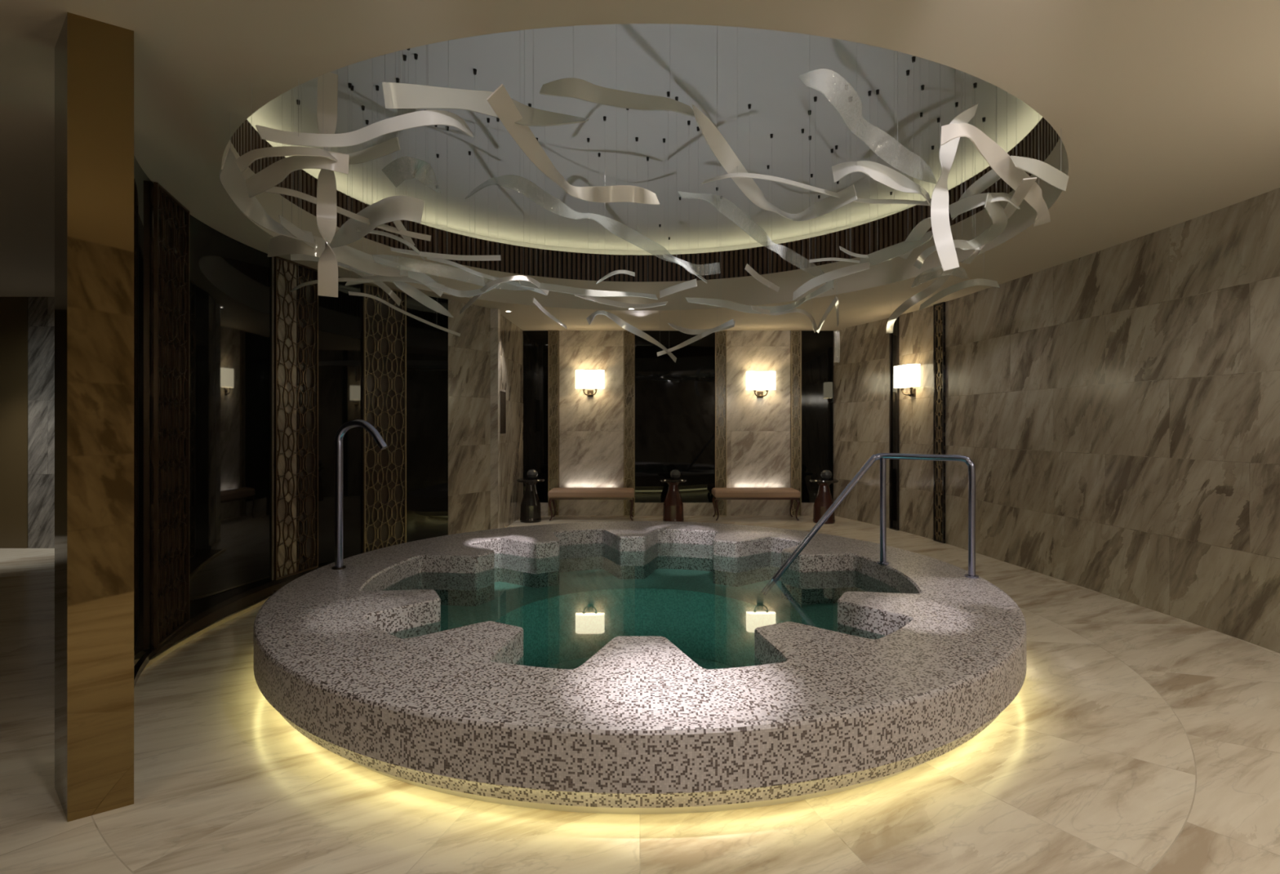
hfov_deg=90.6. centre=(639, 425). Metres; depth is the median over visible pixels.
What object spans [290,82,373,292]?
ribbon
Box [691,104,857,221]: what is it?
ribbon
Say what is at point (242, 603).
trim
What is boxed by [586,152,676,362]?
ribbon
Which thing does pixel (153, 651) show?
baseboard
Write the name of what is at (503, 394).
panel
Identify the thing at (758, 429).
marble pilaster
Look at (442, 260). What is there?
ribbon
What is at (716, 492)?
seat cushion
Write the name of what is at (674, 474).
jar
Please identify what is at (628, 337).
lattice screen
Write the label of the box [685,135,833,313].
ribbon
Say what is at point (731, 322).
ribbon
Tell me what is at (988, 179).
ribbon
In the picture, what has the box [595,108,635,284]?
ribbon
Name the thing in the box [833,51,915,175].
ribbon
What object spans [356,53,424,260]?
ribbon
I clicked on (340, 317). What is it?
glass panel
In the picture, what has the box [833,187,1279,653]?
wall
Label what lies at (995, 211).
ribbon
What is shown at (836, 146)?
wire
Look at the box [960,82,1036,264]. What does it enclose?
ribbon
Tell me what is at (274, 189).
ribbon
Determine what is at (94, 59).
column
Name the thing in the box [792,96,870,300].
ribbon
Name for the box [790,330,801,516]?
lattice screen
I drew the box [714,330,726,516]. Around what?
lattice screen
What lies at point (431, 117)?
ribbon
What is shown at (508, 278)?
ribbon
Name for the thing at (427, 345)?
glass panel
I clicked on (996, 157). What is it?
ribbon
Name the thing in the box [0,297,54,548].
wall
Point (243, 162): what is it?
ribbon
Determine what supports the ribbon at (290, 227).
hanging from the ceiling at (718, 70)
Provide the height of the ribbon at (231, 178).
1.307 m
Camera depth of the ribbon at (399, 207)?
3.61 m
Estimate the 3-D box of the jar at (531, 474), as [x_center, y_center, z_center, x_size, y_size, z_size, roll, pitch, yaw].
[-1.670,0.763,9.830,0.170,0.151,0.170,0,0,0]
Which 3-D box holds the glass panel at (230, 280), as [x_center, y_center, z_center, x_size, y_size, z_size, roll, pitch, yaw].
[-3.381,-0.064,5.207,0.080,2.984,1.206,0,0,-3]
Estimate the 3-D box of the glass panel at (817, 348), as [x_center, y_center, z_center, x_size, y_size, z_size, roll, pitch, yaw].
[2.929,-0.140,10.485,0.530,2.840,0.029,0,0,0]
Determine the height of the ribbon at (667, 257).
1.243 m
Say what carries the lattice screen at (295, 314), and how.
attached to the wall
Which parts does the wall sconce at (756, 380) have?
lamp shade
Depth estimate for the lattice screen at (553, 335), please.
10.43 m
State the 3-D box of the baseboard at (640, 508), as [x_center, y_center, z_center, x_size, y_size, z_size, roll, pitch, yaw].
[0.630,1.393,10.479,5.128,0.215,0.038,0,0,0]
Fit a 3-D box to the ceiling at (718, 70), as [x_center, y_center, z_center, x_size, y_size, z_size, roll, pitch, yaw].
[0.030,-2.375,5.540,6.840,0.190,6.840,0,0,0]
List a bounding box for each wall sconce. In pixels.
[575,368,604,396]
[746,370,775,398]
[893,363,919,396]
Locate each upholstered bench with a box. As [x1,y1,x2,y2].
[547,488,634,520]
[711,488,800,520]
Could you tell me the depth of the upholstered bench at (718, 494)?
9.89 m
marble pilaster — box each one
[559,330,623,515]
[726,330,790,515]
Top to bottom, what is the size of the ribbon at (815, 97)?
1.241 m
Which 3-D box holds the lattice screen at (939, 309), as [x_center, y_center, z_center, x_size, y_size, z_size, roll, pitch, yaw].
[3.838,-0.030,8.120,0.030,3.060,0.205,0,0,-9]
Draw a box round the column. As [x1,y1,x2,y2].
[54,11,133,822]
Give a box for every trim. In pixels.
[143,595,271,670]
[155,577,298,655]
[221,23,1068,310]
[231,116,1059,281]
[490,308,500,529]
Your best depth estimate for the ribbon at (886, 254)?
4.48 m
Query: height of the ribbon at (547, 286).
1.379 m
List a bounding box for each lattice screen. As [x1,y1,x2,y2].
[151,182,189,648]
[271,256,318,580]
[361,283,406,553]
[548,330,559,516]
[623,330,634,516]
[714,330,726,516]
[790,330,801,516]
[933,302,945,543]
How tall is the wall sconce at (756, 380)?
0.444 m
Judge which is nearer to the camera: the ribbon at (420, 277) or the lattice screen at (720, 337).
the ribbon at (420, 277)
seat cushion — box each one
[547,488,634,497]
[711,488,800,497]
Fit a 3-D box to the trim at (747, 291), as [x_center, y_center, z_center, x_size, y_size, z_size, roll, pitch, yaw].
[0.030,-1.755,5.540,6.280,0.390,6.280,0,0,0]
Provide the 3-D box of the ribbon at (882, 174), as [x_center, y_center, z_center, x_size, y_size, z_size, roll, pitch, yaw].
[1.381,-1.864,3.417,0.819,1.210,0.165,0,0,-31]
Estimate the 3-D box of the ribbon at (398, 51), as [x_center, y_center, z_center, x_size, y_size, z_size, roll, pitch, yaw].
[-1.247,-1.877,3.383,0.292,1.184,0.272,0,0,0]
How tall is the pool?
1.020 m
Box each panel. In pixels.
[133,155,151,672]
[184,211,271,621]
[318,276,361,566]
[406,294,448,542]
[500,389,506,435]
[523,330,547,502]
[635,330,714,502]
[801,330,833,502]
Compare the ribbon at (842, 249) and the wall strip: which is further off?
the wall strip
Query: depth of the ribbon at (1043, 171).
3.20 m
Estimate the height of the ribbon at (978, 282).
1.398 m
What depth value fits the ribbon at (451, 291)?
5.28 m
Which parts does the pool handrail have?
post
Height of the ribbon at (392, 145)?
1.197 m
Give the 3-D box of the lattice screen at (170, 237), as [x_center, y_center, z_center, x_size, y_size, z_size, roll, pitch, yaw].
[-3.215,-0.064,4.319,0.071,2.984,0.582,0,0,-19]
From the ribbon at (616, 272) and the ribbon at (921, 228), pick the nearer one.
the ribbon at (921, 228)
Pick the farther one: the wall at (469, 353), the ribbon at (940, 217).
the wall at (469, 353)
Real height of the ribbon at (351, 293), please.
1.485 m
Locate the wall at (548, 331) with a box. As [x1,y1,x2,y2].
[547,331,635,502]
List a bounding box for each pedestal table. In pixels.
[516,478,544,523]
[659,478,687,521]
[809,478,838,524]
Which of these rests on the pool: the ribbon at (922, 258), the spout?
the spout
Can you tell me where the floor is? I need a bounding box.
[0,515,1279,873]
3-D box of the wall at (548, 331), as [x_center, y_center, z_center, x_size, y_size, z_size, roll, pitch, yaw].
[0.650,-0.030,10.575,6.500,3.060,0.150,0,0,0]
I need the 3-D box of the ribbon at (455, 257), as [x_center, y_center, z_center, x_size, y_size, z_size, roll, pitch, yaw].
[-1.319,-1.805,4.322,0.719,1.327,0.105,0,0,-18]
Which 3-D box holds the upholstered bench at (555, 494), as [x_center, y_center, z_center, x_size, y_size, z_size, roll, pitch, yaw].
[-0.765,1.265,10.135,1.341,0.480,0.510,0,0,0]
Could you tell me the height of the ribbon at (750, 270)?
1.311 m
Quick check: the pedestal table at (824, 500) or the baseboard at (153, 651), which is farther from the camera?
the pedestal table at (824, 500)
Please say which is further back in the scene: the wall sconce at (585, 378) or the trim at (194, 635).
the wall sconce at (585, 378)
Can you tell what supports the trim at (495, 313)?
attached to the wall at (469, 353)
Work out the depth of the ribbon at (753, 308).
5.98 m
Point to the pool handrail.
(882, 457)
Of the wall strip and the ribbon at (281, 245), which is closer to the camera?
the ribbon at (281, 245)
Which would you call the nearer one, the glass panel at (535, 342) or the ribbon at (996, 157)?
the ribbon at (996, 157)
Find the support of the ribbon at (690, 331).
hanging from the ceiling at (718, 70)
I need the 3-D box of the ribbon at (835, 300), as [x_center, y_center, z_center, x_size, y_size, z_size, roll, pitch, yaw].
[1.819,-1.746,6.230,0.039,1.445,1.685,0,0,10]
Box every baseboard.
[133,562,333,688]
[540,502,813,515]
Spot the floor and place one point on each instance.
(1134, 739)
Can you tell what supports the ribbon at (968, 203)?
hanging from the ceiling at (718, 70)
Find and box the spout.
[331,419,387,569]
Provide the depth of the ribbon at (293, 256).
4.35 m
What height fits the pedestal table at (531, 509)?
0.660 m
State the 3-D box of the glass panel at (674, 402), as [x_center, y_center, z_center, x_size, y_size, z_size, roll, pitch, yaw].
[0.575,-0.140,10.485,1.304,2.840,0.029,0,0,0]
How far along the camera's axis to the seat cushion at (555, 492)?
9.88 m
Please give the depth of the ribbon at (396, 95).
2.75 m
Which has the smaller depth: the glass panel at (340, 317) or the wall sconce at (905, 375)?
the glass panel at (340, 317)
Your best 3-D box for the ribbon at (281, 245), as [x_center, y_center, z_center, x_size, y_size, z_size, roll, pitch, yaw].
[-2.084,-1.778,4.414,0.911,1.382,0.314,0,0,-26]
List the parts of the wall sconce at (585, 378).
lamp shade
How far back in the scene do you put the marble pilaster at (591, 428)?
10.45 m
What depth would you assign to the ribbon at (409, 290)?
5.42 m
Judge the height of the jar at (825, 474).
0.151 m
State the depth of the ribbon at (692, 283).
5.35 m
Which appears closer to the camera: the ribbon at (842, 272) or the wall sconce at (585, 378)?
the ribbon at (842, 272)
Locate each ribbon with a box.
[218,111,315,244]
[235,146,337,172]
[245,151,349,197]
[255,78,473,147]
[264,88,431,241]
[267,84,408,276]
[278,84,400,306]
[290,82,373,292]
[290,84,373,275]
[316,71,337,297]
[328,49,424,248]
[337,54,400,164]
[345,105,446,290]
[348,120,460,336]
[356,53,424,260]
[382,28,588,126]
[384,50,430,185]
[390,54,501,260]
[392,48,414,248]
[392,153,453,317]
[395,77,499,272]
[399,124,443,297]
[426,108,546,295]
[435,117,500,297]
[459,103,549,315]
[486,29,659,204]
[519,126,657,299]
[533,137,567,329]
[539,26,694,116]
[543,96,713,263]
[573,137,667,308]
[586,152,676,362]
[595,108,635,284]
[657,186,733,356]
[659,120,697,297]
[662,91,706,283]
[667,195,735,334]
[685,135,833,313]
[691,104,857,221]
[702,173,931,205]
[722,110,811,272]
[744,103,779,292]
[751,164,817,332]
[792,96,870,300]
[808,96,859,262]
[816,148,837,333]
[831,42,931,206]
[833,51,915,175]
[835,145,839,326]
[839,84,879,257]
[859,56,933,266]
[885,117,955,333]
[899,60,931,259]
[913,84,981,269]
[918,117,999,311]
[919,102,958,278]
[930,102,978,271]
[940,113,1050,226]
[948,91,1020,217]
[951,71,1000,219]
[960,75,1007,249]
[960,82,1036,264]
[1009,155,1068,191]
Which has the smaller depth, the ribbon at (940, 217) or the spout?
the ribbon at (940, 217)
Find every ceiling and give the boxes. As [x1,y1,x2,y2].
[0,0,1279,331]
[247,23,1042,254]
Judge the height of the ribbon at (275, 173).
1.292 m
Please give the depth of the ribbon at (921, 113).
5.01 m
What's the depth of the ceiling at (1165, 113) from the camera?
2.85 m
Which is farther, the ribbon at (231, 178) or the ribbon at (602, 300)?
the ribbon at (602, 300)
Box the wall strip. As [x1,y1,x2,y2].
[888,316,898,530]
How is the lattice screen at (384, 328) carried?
attached to the wall
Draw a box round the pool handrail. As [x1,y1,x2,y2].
[760,453,978,595]
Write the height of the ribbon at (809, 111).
1.272 m
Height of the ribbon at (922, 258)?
1.277 m
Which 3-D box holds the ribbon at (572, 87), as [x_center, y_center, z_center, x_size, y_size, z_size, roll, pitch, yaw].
[-0.088,-1.915,2.760,0.692,1.108,0.100,0,0,-8]
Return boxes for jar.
[526,469,537,479]
[670,469,680,479]
[820,470,831,479]
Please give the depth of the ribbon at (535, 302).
5.89 m
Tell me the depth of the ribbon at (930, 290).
5.61 m
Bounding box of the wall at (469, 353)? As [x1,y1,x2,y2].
[448,299,523,535]
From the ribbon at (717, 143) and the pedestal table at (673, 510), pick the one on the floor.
the pedestal table at (673, 510)
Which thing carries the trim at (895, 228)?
attached to the ceiling at (718, 70)
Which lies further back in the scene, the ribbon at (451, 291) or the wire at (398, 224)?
the ribbon at (451, 291)
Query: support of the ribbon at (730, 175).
hanging from the ceiling at (718, 70)
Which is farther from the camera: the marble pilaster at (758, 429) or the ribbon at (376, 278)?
the marble pilaster at (758, 429)
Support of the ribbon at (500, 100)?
hanging from the ceiling at (718, 70)
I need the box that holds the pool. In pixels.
[253,521,1026,814]
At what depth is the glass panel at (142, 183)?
3.86 m
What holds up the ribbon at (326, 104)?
hanging from the ceiling at (718, 70)

